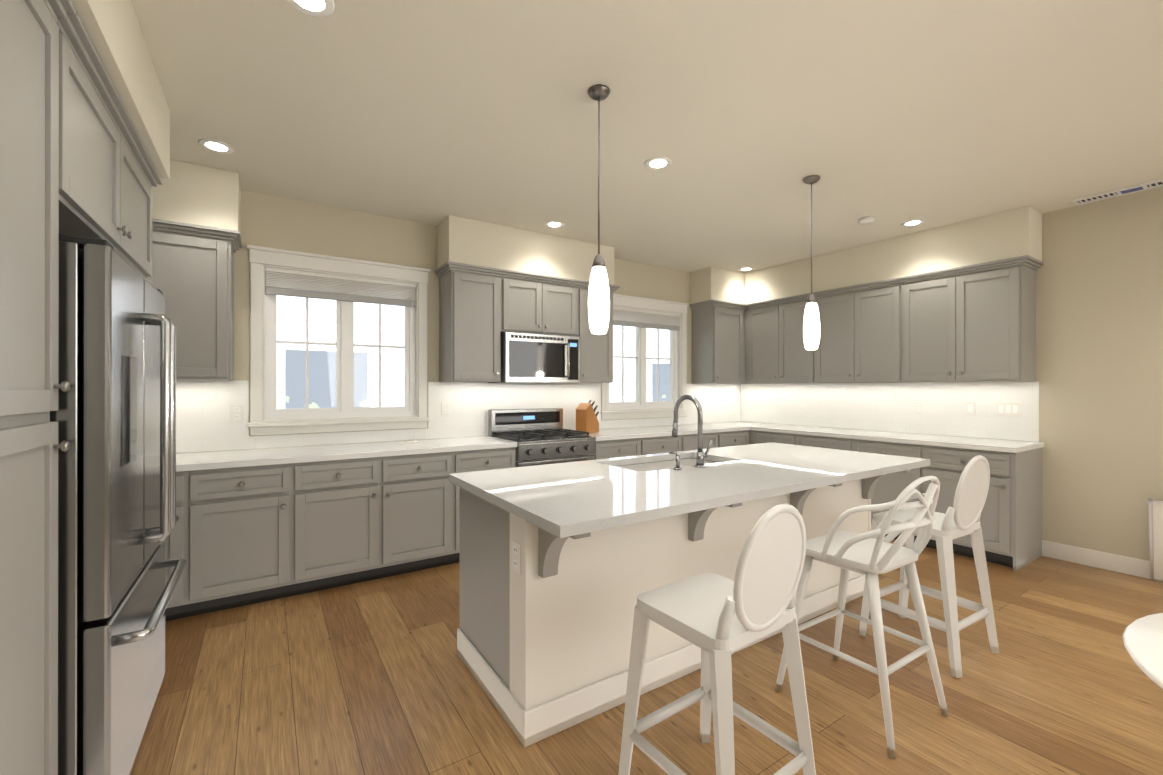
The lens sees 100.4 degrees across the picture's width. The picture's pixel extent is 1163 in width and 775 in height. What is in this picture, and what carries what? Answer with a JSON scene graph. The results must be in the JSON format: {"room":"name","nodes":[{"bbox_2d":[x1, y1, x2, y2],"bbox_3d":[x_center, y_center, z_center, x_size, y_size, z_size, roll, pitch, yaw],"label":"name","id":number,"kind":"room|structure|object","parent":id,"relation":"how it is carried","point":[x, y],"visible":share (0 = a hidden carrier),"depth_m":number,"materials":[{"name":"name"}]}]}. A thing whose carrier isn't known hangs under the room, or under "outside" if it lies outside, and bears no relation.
{"room":"kitchen","nodes":[
{"label":"kitchen","id":0,"kind":"room"},
{"bbox_2d":[56,12,131,258],"bbox_3d":[-1.879,-0.781,1.455,0.618,0.498,0.700,0,0,-33],"label":"upper cabinet","id":1,"kind":"object","parent":0,"relation":"attached to","point":[109,177],"depth_m":1.58,"materials":[{"name":"grey wood"}]},
{"bbox_2d":[72,0,169,179],"bbox_3d":[-1.759,-1.229,1.329,0.680,0.344,2.250,0,0,-33],"label":"soffit","id":2,"kind":"structure","parent":0,"point":[113,29],"depth_m":1.78,"materials":[{"name":"beige paint"}]},
{"bbox_2d":[124,135,155,276],"bbox_3d":[-2.197,-0.781,1.943,0.618,0.498,0.701,0,0,-33],"label":"upper cabinet","id":3,"kind":"object","parent":0,"relation":"attached to","point":[143,177],"depth_m":2.20,"materials":[{"name":"grey wood"}]},
{"bbox_2d":[151,160,240,234],"bbox_3d":[-2.717,-1.205,3.034,0.938,0.386,0.323,0,0,-33],"label":"soffit","id":4,"kind":"structure","parent":0,"point":[189,193],"depth_m":3.05,"materials":[{"name":"beige paint"}]},
{"bbox_2d":[189,190,737,452],"bbox_3d":[-0.594,-0.023,4.700,6.320,2.750,0.150,0,0,-33],"label":"wall","id":5,"kind":"structure","parent":0,"point":[271,221],"depth_m":3.83,"materials":[{"name":"beige paint"}]},
{"bbox_2d":[148,218,155,287],"bbox_3d":[-2.887,-0.519,2.907,0.513,0.938,0.348,0,0,-33],"label":"upper cabinet","id":6,"kind":"object","parent":5,"relation":"attached to","point":[152,279],"depth_m":2.91,"materials":[{"name":"grey wood"}]},
{"bbox_2d":[156,222,235,379],"bbox_3d":[-2.560,-0.519,3.120,0.502,0.938,0.348,0,0,-33],"label":"upper cabinet","id":7,"kind":"object","parent":5,"relation":"attached to","point":[195,264],"depth_m":3.03,"materials":[{"name":"grey wood"}]},
{"bbox_2d":[247,245,430,435],"bbox_3d":[-1.863,-0.332,3.827,1.288,1.350,0.169,0,0,-33],"label":"window","id":8,"kind":"structure","parent":5,"relation":"in","point":[269,283],"depth_m":3.79,"materials":[{"name":"white wood"}]},
{"bbox_2d":[400,288,417,443],"bbox_3d":[-1.410,-0.195,3.921,0.162,1.268,0.219,0,0,-33],"label":"blind cord","id":9,"kind":"object","parent":8,"relation":"hanging from","point":[414,349],"visible":0.98,"depth_m":4.04,"materials":[{"name":"white plastic"}]},
{"bbox_2d":[176,380,739,452],"bbox_3d":[-0.550,0.196,4.634,6.318,0.488,0.008,0,0,-33],"label":"backsplash","id":10,"kind":"structure","parent":5,"relation":"attached to","point":[204,423],"depth_m":4.21,"materials":[{"name":"tile"}]},
{"bbox_2d":[230,405,242,420],"bbox_3d":[-2.423,0.180,3.404,0.075,0.115,0.008,0,0,-33],"label":"electrical outlet","id":11,"kind":"object","parent":10,"relation":"attached to","point":[236,412],"visible":1,"depth_m":3.40,"materials":[{"name":"white plastic"}]},
{"bbox_2d":[441,402,449,414],"bbox_3d":[-1.183,0.181,4.212,0.075,0.115,0.008,0,0,-33],"label":"electrical outlet","id":12,"kind":"object","parent":10,"relation":"attached to","point":[445,408],"visible":1,"depth_m":4.21,"materials":[{"name":"white plastic"}]},
{"bbox_2d":[436,262,503,381],"bbox_3d":[-0.955,-0.518,4.166,0.430,0.938,0.348,0,0,-33],"label":"upper cabinet","id":13,"kind":"object","parent":5,"relation":"attached to","point":[471,298],"depth_m":4.03,"materials":[{"name":"grey wood"}]},
{"bbox_2d":[504,270,551,333],"bbox_3d":[-0.587,-0.735,4.407,0.449,0.503,0.348,0,0,-33],"label":"upper cabinet","id":14,"kind":"object","parent":5,"relation":"attached to","point":[527,297],"depth_m":4.28,"materials":[{"name":"grey wood"}]},
{"bbox_2d":[488,331,579,383],"bbox_3d":[-0.419,-0.258,4.450,0.756,0.436,0.438,0,0,-33],"label":"over-the-range microwave","id":15,"kind":"object","parent":14,"relation":"attached to","point":[535,358],"visible":1,"depth_m":4.28,"materials":[{"name":"silver metal"}]},
{"bbox_2d":[550,278,579,336],"bbox_3d":[-0.310,-0.735,4.587,0.449,0.503,0.348,0,0,-33],"label":"upper cabinet","id":16,"kind":"object","parent":5,"relation":"attached to","point":[565,292],"depth_m":4.50,"materials":[{"name":"grey wood"}]},
{"bbox_2d":[580,282,615,382],"bbox_3d":[0.054,-0.517,4.824,0.420,0.938,0.348,0,0,-33],"label":"upper cabinet","id":17,"kind":"object","parent":5,"relation":"attached to","point":[596,351],"depth_m":4.67,"materials":[{"name":"grey wood"}]},
{"bbox_2d":[600,294,689,419],"bbox_3d":[0.709,-0.330,5.503,1.288,1.350,0.169,0,0,-33],"label":"window","id":18,"kind":"structure","parent":5,"relation":"in","point":[650,315],"depth_m":5.53,"materials":[{"name":"white wood"}]},
{"bbox_2d":[690,302,743,383],"bbox_3d":[1.671,-0.515,5.878,0.580,0.938,0.348,0,0,-33],"label":"upper cabinet","id":19,"kind":"object","parent":5,"relation":"attached to","point":[717,327],"depth_m":5.72,"materials":[{"name":"grey wood"}]},
{"bbox_2d":[437,215,613,284],"bbox_3d":[-0.460,-1.203,4.505,1.670,0.386,0.323,0,0,-33],"label":"soffit","id":20,"kind":"structure","parent":0,"point":[471,241],"depth_m":4.24,"materials":[{"name":"beige paint"}]},
{"bbox_2d":[129,537,1162,774],"bbox_3d":[1.571,1.397,1.377,6.720,0.100,8.180,0,0,-33],"label":"floor","id":21,"kind":"structure","parent":0,"point":[373,677],"depth_m":2.11,"materials":[{"name":"brown wood"}]},
{"bbox_2d":[0,0,75,774],"bbox_3d":[-1.421,0.148,0.778,0.648,2.398,0.920,0,0,-33],"label":"pantry cabinet","id":22,"kind":"object","parent":21,"relation":"on","point":[30,386],"visible":1,"depth_m":1.18,"materials":[{"name":"grey wood"}]},
{"bbox_2d":[50,234,185,774],"bbox_3d":[-1.865,0.460,1.621,0.769,1.775,0.930,0,0,-33],"label":"refrigerator","id":23,"kind":"object","parent":21,"relation":"on","point":[114,415],"visible":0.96,"depth_m":1.41,"materials":[{"name":"silver metal"}]},
{"bbox_2d":[137,271,151,283],"bbox_3d":[-2.304,0.372,2.105,0.618,1.952,0.310,0,0,-33],"label":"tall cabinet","id":24,"kind":"object","parent":21,"relation":"on","point":[140,272],"depth_m":2.28,"materials":[{"name":"grey wood"}]},
{"bbox_2d":[162,470,205,620],"bbox_3d":[-2.699,0.914,2.861,0.781,0.870,0.629,0,0,-33],"label":"base cabinet","id":25,"kind":"object","parent":21,"relation":"on","point":[187,540],"depth_m":2.79,"materials":[{"name":"grey wood"}]},
{"bbox_2d":[176,436,516,471],"bbox_3d":[-1.857,0.459,3.404,2.786,0.038,0.638,0,0,-33],"label":"countertop","id":26,"kind":"structure","parent":25,"relation":"on","point":[193,461],"depth_m":3.33,"materials":[{"name":"stone"}]},
{"bbox_2d":[206,462,309,612],"bbox_3d":[-2.215,0.915,3.176,0.666,0.870,0.629,0,0,-33],"label":"base cabinet","id":27,"kind":"object","parent":21,"relation":"on","point":[239,536],"depth_m":2.97,"materials":[{"name":"grey wood"}]},
{"bbox_2d":[310,456,393,591],"bbox_3d":[-1.778,0.915,3.461,0.671,0.870,0.629,0,0,-33],"label":"base cabinet","id":28,"kind":"object","parent":21,"relation":"on","point":[352,500],"depth_m":3.25,"materials":[{"name":"grey wood"}]},
{"bbox_2d":[394,451,465,574],"bbox_3d":[-1.342,0.916,3.745,0.661,0.870,0.629,0,0,-33],"label":"base cabinet","id":29,"kind":"object","parent":21,"relation":"on","point":[426,505],"depth_m":3.53,"materials":[{"name":"grey wood"}]},
{"bbox_2d":[466,447,515,471],"bbox_3d":[-0.939,0.916,4.007,0.592,0.870,0.629,0,0,-33],"label":"base cabinet","id":30,"kind":"object","parent":21,"relation":"on","point":[498,458],"depth_m":3.79,"materials":[{"name":"grey wood"}]},
{"bbox_2d":[488,408,595,466],"bbox_3d":[-0.347,0.776,4.339,0.756,1.150,0.699,0,0,-33],"label":"gas range","id":31,"kind":"object","parent":21,"relation":"on","point":[540,436],"visible":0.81,"depth_m":4.26,"materials":[{"name":"silver metal"}]},
{"bbox_2d":[594,437,649,459],"bbox_3d":[0.203,0.917,4.752,0.612,0.870,0.629,0,0,-33],"label":"base cabinet","id":32,"kind":"object","parent":21,"relation":"on","point":[606,449],"depth_m":4.50,"materials":[{"name":"grey wood"}]},
{"bbox_2d":[582,422,751,440],"bbox_3d":[0.839,0.462,5.160,2.120,0.038,0.641,0,0,-33],"label":"countertop","id":33,"kind":"structure","parent":32,"relation":"on","point":[652,431],"depth_m":4.98,"materials":[{"name":"stone"}]},
{"bbox_2d":[576,400,598,433],"bbox_3d":[0.076,0.281,4.730,0.120,0.318,0.305,0,0,32],"label":"knife block","id":34,"kind":"object","parent":33,"relation":"on","point":[586,419],"visible":0.96,"depth_m":4.62,"materials":[{"name":"brown wood"}]},
{"bbox_2d":[650,434,689,453],"bbox_3d":[0.625,0.917,5.027,0.686,0.870,0.629,0,0,-33],"label":"base cabinet","id":35,"kind":"object","parent":21,"relation":"on","point":[663,444],"depth_m":4.82,"materials":[{"name":"grey wood"}]},
{"bbox_2d":[457,470,910,746],"bbox_3d":[0.716,0.912,2.735,2.568,0.874,1.031,0,0,-33],"label":"kitchen island","id":36,"kind":"object","parent":21,"relation":"on","point":[544,637],"depth_m":2.07,"materials":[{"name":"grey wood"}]},
{"bbox_2d":[512,540,520,573],"bbox_3d":[-0.254,0.658,1.881,0.008,0.115,0.070,0,0,-33],"label":"outlet","id":37,"kind":"object","parent":36,"relation":"attached to","point":[516,556],"visible":1,"depth_m":1.87,"materials":[{"name":"white plastic"}]},
{"bbox_2d":[449,442,929,537],"bbox_3d":[0.732,0.458,2.711,2.630,0.038,1.110,0,0,-33],"label":"island countertop","id":38,"kind":"structure","parent":36,"relation":"on","point":[568,499],"depth_m":2.27,"materials":[{"name":"white stone"}]},
{"bbox_2d":[669,451,680,469],"bbox_3d":[0.501,0.390,2.597,0.040,0.096,0.081,0,0,-33],"label":"soap dispenser","id":39,"kind":"object","parent":38,"relation":"on","point":[677,467],"visible":1,"depth_m":2.57,"materials":[{"name":"silver metal"}]},
{"bbox_2d":[672,395,711,467],"bbox_3d":[0.619,0.240,2.757,0.092,0.397,0.252,0,0,-33],"label":"faucet","id":40,"kind":"object","parent":38,"relation":"on","point":[700,455],"visible":1,"depth_m":2.67,"materials":[{"name":"silver metal"}]},
{"bbox_2d":[690,432,725,449],"bbox_3d":[1.077,0.918,5.322,0.686,0.870,0.629,0,0,-33],"label":"base cabinet","id":41,"kind":"object","parent":21,"relation":"on","point":[718,439],"depth_m":5.15,"materials":[{"name":"grey wood"}]},
{"bbox_2d":[618,504,815,774],"bbox_3d":[0.430,0.839,1.553,0.466,1.020,0.494,0,0,-33],"label":"stool","id":42,"kind":"object","parent":21,"relation":"on","point":[717,619],"visible":1,"depth_m":1.45,"materials":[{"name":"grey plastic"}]},
{"bbox_2d":[726,430,749,446],"bbox_3d":[1.498,0.918,5.596,0.611,0.870,0.629,0,0,-33],"label":"base cabinet","id":43,"kind":"object","parent":21,"relation":"on","point":[733,438],"depth_m":5.39,"materials":[{"name":"grey wood"}]},
{"bbox_2d":[728,421,1043,452],"bbox_3d":[2.634,0.461,4.946,0.638,0.038,2.958,0,0,-33],"label":"countertop","id":44,"kind":"structure","parent":43,"relation":"on","point":[1012,446],"depth_m":4.29,"materials":[{"name":"stone"}]},
{"bbox_2d":[750,430,785,443],"bbox_3d":[2.353,0.918,5.385,0.628,0.870,0.608,0,0,-33],"label":"base cabinet","id":45,"kind":"object","parent":21,"relation":"on","point":[756,437],"depth_m":5.32,"materials":[{"name":"grey wood"}]},
{"bbox_2d":[786,433,841,449],"bbox_3d":[2.637,0.917,4.950,0.628,0.870,0.726,0,0,-33],"label":"base cabinet","id":46,"kind":"object","parent":21,"relation":"on","point":[794,439],"depth_m":4.85,"materials":[{"name":"grey wood"}]},
{"bbox_2d":[775,476,948,758],"bbox_3d":[1.199,0.845,2.070,0.477,1.009,0.524,0,0,-33],"label":"stool","id":47,"kind":"object","parent":21,"relation":"on","point":[871,555],"visible":0.98,"depth_m":1.96,"materials":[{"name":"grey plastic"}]},
{"bbox_2d":[842,438,909,538],"bbox_3d":[2.954,0.917,4.463,0.628,0.870,0.727,0,0,-33],"label":"base cabinet","id":48,"kind":"object","parent":21,"relation":"on","point":[890,486],"depth_m":4.30,"materials":[{"name":"grey wood"}]},
{"bbox_2d":[859,455,998,677],"bbox_3d":[1.818,0.840,2.553,0.451,1.020,0.481,0,0,-30],"label":"stool","id":49,"kind":"object","parent":21,"relation":"on","point":[961,517],"visible":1,"depth_m":2.40,"materials":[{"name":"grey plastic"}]},
{"bbox_2d":[910,444,1041,570],"bbox_3d":[3.256,0.916,4.000,0.628,0.870,0.672,0,0,-33],"label":"base cabinet","id":50,"kind":"object","parent":21,"relation":"on","point":[1011,514],"depth_m":3.71,"materials":[{"name":"grey wood"}]},
{"bbox_2d":[1123,613,1162,688],"bbox_3d":[1.662,0.976,0.816,1.000,0.742,1.000,0,0,-33],"label":"dining table","id":51,"kind":"object","parent":21,"relation":"on","point":[1143,640],"visible":1,"depth_m":1.14,"materials":[{"name":"white"}]},
{"bbox_2d":[1148,499,1162,582],"bbox_3d":[4.152,1.062,3.095,0.082,0.579,0.680,0,0,-33],"label":"panel","id":52,"kind":"object","parent":21,"relation":"on","point":[1156,535],"visible":1,"depth_m":3.35,"materials":[{"name":"white wood"}]},
{"bbox_2d":[131,0,1162,272],"bbox_3d":[1.571,-1.453,1.381,6.720,0.100,8.180,0,0,-33],"label":"ceiling","id":53,"kind":"structure","parent":0,"point":[749,116],"depth_m":2.45,"materials":[{"name":"beige paint"}]},
{"bbox_2d":[198,139,233,153],"bbox_3d":[-2.117,-1.397,2.809,0.170,0.006,0.170,0,0,-33],"label":"recessed light","id":54,"kind":"object","parent":53,"relation":"in","point":[217,146],"visible":1,"depth_m":2.80,"materials":[{"name":"white plastic"}]},
{"bbox_2d":[287,0,334,16],"bbox_3d":[-0.983,-1.398,1.746,0.170,0.006,0.170,0,0,-33],"label":"recessed light","id":55,"kind":"object","parent":53,"relation":"in","point":[320,8],"visible":1,"depth_m":1.78,"materials":[{"name":"white plastic"}]},
{"bbox_2d":[545,221,563,227],"bbox_3d":[-0.231,-1.395,4.145,0.170,0.006,0.170,0,0,-33],"label":"recessed light","id":56,"kind":"object","parent":53,"relation":"in","point":[554,224],"visible":1,"depth_m":4.14,"materials":[{"name":"white plastic"}]},
{"bbox_2d":[588,84,609,334],"bbox_3d":[0.082,-0.826,2.290,0.108,1.149,0.108,0,0,-33],"label":"pendant light","id":57,"kind":"object","parent":53,"relation":"hanging from","point":[598,305],"visible":1,"depth_m":2.26,"materials":[{"name":"white glass"}]},
{"bbox_2d":[645,157,671,169],"bbox_3d":[0.478,-1.397,3.020,0.170,0.006,0.170,0,0,-33],"label":"recessed light","id":58,"kind":"object","parent":53,"relation":"in","point":[656,163],"visible":1,"depth_m":3.02,"materials":[{"name":"white plastic"}]},
{"bbox_2d":[739,267,753,270],"bbox_3d":[1.940,-1.393,5.704,0.170,0.006,0.170,0,0,-33],"label":"recessed light","id":59,"kind":"object","parent":53,"relation":"in","point":[746,269],"visible":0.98,"depth_m":5.70,"materials":[{"name":"white plastic"}]},
{"bbox_2d":[803,175,819,349],"bbox_3d":[1.540,-0.825,3.240,0.108,1.149,0.108,0,0,-33],"label":"pendant light","id":60,"kind":"object","parent":53,"relation":"hanging from","point":[811,330],"visible":1,"depth_m":3.21,"materials":[{"name":"white glass"}]},
{"bbox_2d":[858,216,875,224],"bbox_3d":[2.364,-1.381,4.010,0.124,0.036,0.124,0,0,-33],"label":"smoke detector","id":61,"kind":"object","parent":53,"relation":"attached to","point":[866,220],"visible":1,"depth_m":3.98,"materials":[{"name":"white plastic"}]},
{"bbox_2d":[901,219,924,226],"bbox_3d":[2.811,-1.395,4.111,0.170,0.006,0.170,0,0,-33],"label":"recessed light","id":62,"kind":"object","parent":53,"relation":"in","point":[912,222],"visible":0.98,"depth_m":4.11,"materials":[{"name":"white plastic"}]},
{"bbox_2d":[1072,179,1162,205],"bbox_3d":[3.871,-1.392,3.405,0.145,0.014,0.580,0,0,-33],"label":"ceiling vent","id":63,"kind":"object","parent":53,"relation":"in","point":[1121,191],"visible":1,"depth_m":3.44,"materials":[{"name":"white metal"}]},
{"bbox_2d":[690,267,745,303],"bbox_3d":[1.655,-1.201,5.884,0.600,0.386,0.323,0,0,-33],"label":"soffit","id":64,"kind":"structure","parent":0,"point":[710,283],"depth_m":5.73,"materials":[{"name":"beige paint"}]},
{"bbox_2d":[746,206,1041,303],"bbox_3d":[2.764,-1.202,5.039,0.323,0.386,2.948,0,0,-33],"label":"soffit","id":65,"kind":"structure","parent":0,"point":[1016,232],"depth_m":4.39,"materials":[{"name":"beige paint"}]},
{"bbox_2d":[743,186,1162,560],"bbox_3d":[4.281,-0.025,3.145,0.150,2.750,8.080,0,0,-33],"label":"wall","id":66,"kind":"structure","parent":0,"point":[1099,324],"depth_m":3.61,"materials":[{"name":"beige paint"}]},
{"bbox_2d":[748,302,771,383],"bbox_3d":[2.290,-0.516,5.741,0.347,0.938,0.468,0,0,-33],"label":"upper cabinet","id":67,"kind":"object","parent":66,"relation":"attached to","point":[760,313],"depth_m":5.71,"materials":[{"name":"grey wood"}]},
{"bbox_2d":[772,294,803,383],"bbox_3d":[2.503,-0.516,5.414,0.347,0.938,0.550,0,0,-33],"label":"upper cabinet","id":68,"kind":"object","parent":66,"relation":"attached to","point":[787,313],"depth_m":5.41,"materials":[{"name":"grey wood"}]},
{"bbox_2d":[804,290,843,382],"bbox_3d":[2.728,-0.516,5.069,0.347,0.938,0.549,0,0,-33],"label":"upper cabinet","id":69,"kind":"object","parent":66,"relation":"attached to","point":[825,364],"depth_m":5.02,"materials":[{"name":"grey wood"}]},
{"bbox_2d":[844,279,895,382],"bbox_3d":[2.963,-0.517,4.708,0.347,0.938,0.549,0,0,-33],"label":"upper cabinet","id":70,"kind":"object","parent":66,"relation":"attached to","point":[867,309],"depth_m":4.69,"materials":[{"name":"grey wood"}]},
{"bbox_2d":[740,381,1038,441],"bbox_3d":[2.895,0.197,5.124,0.010,0.488,2.910,0,0,-33],"label":"backsplash","id":71,"kind":"structure","parent":66,"relation":"attached to","point":[889,407],"depth_m":4.75,"materials":[{"name":"tile"}]},
{"bbox_2d":[914,400,922,412],"bbox_3d":[3.214,0.182,4.622,0.008,0.115,0.075,0,0,-33],"label":"electrical outlet","id":72,"kind":"object","parent":71,"relation":"attached to","point":[918,406],"visible":1,"depth_m":4.62,"materials":[{"name":"white plastic"}]},
{"bbox_2d":[965,401,975,414],"bbox_3d":[3.438,0.181,4.278,0.008,0.115,0.075,0,0,-33],"label":"light switch","id":73,"kind":"object","parent":71,"relation":"attached to","point":[970,408],"visible":1,"depth_m":4.27,"materials":[{"name":"white plastic"}]},
{"bbox_2d":[996,402,1020,415],"bbox_3d":[3.579,0.181,4.060,0.008,0.115,0.165,0,0,-33],"label":"light switch","id":74,"kind":"object","parent":71,"relation":"attached to","point":[1008,408],"visible":1,"depth_m":4.06,"materials":[{"name":"white plastic"}]},
{"bbox_2d":[892,270,943,382],"bbox_3d":[3.188,-0.517,4.363,0.347,0.938,0.550,0,0,-33],"label":"upper cabinet","id":75,"kind":"object","parent":66,"relation":"attached to","point":[918,300],"depth_m":4.33,"materials":[{"name":"grey wood"}]},
{"bbox_2d":[944,258,1039,381],"bbox_3d":[3.405,-0.518,4.031,0.347,0.938,0.480,0,0,-33],"label":"upper cabinet","id":76,"kind":"object","parent":66,"relation":"attached to","point":[973,323],"depth_m":3.91,"materials":[{"name":"grey wood"}]},
{"bbox_2d":[1042,540,1149,578],"bbox_3d":[5.002,1.286,1.880,0.019,0.125,4.816,0,0,-33],"label":"baseboard","id":77,"kind":"structure","parent":66,"relation":"attached to","point":[1111,562],"depth_m":3.61,"materials":[{"name":"white wood"}]},
{"label":"outside","id":78,"kind":"structure","parent":0,"visible":0},
{"bbox_2d":[277,295,668,408],"bbox_3d":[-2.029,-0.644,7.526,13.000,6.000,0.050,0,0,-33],"label":"window panes","id":79,"kind":"structure","parent":78,"point":[284,302],"depth_m":6.81,"materials":[{"name":"clear glass"}]}
]}

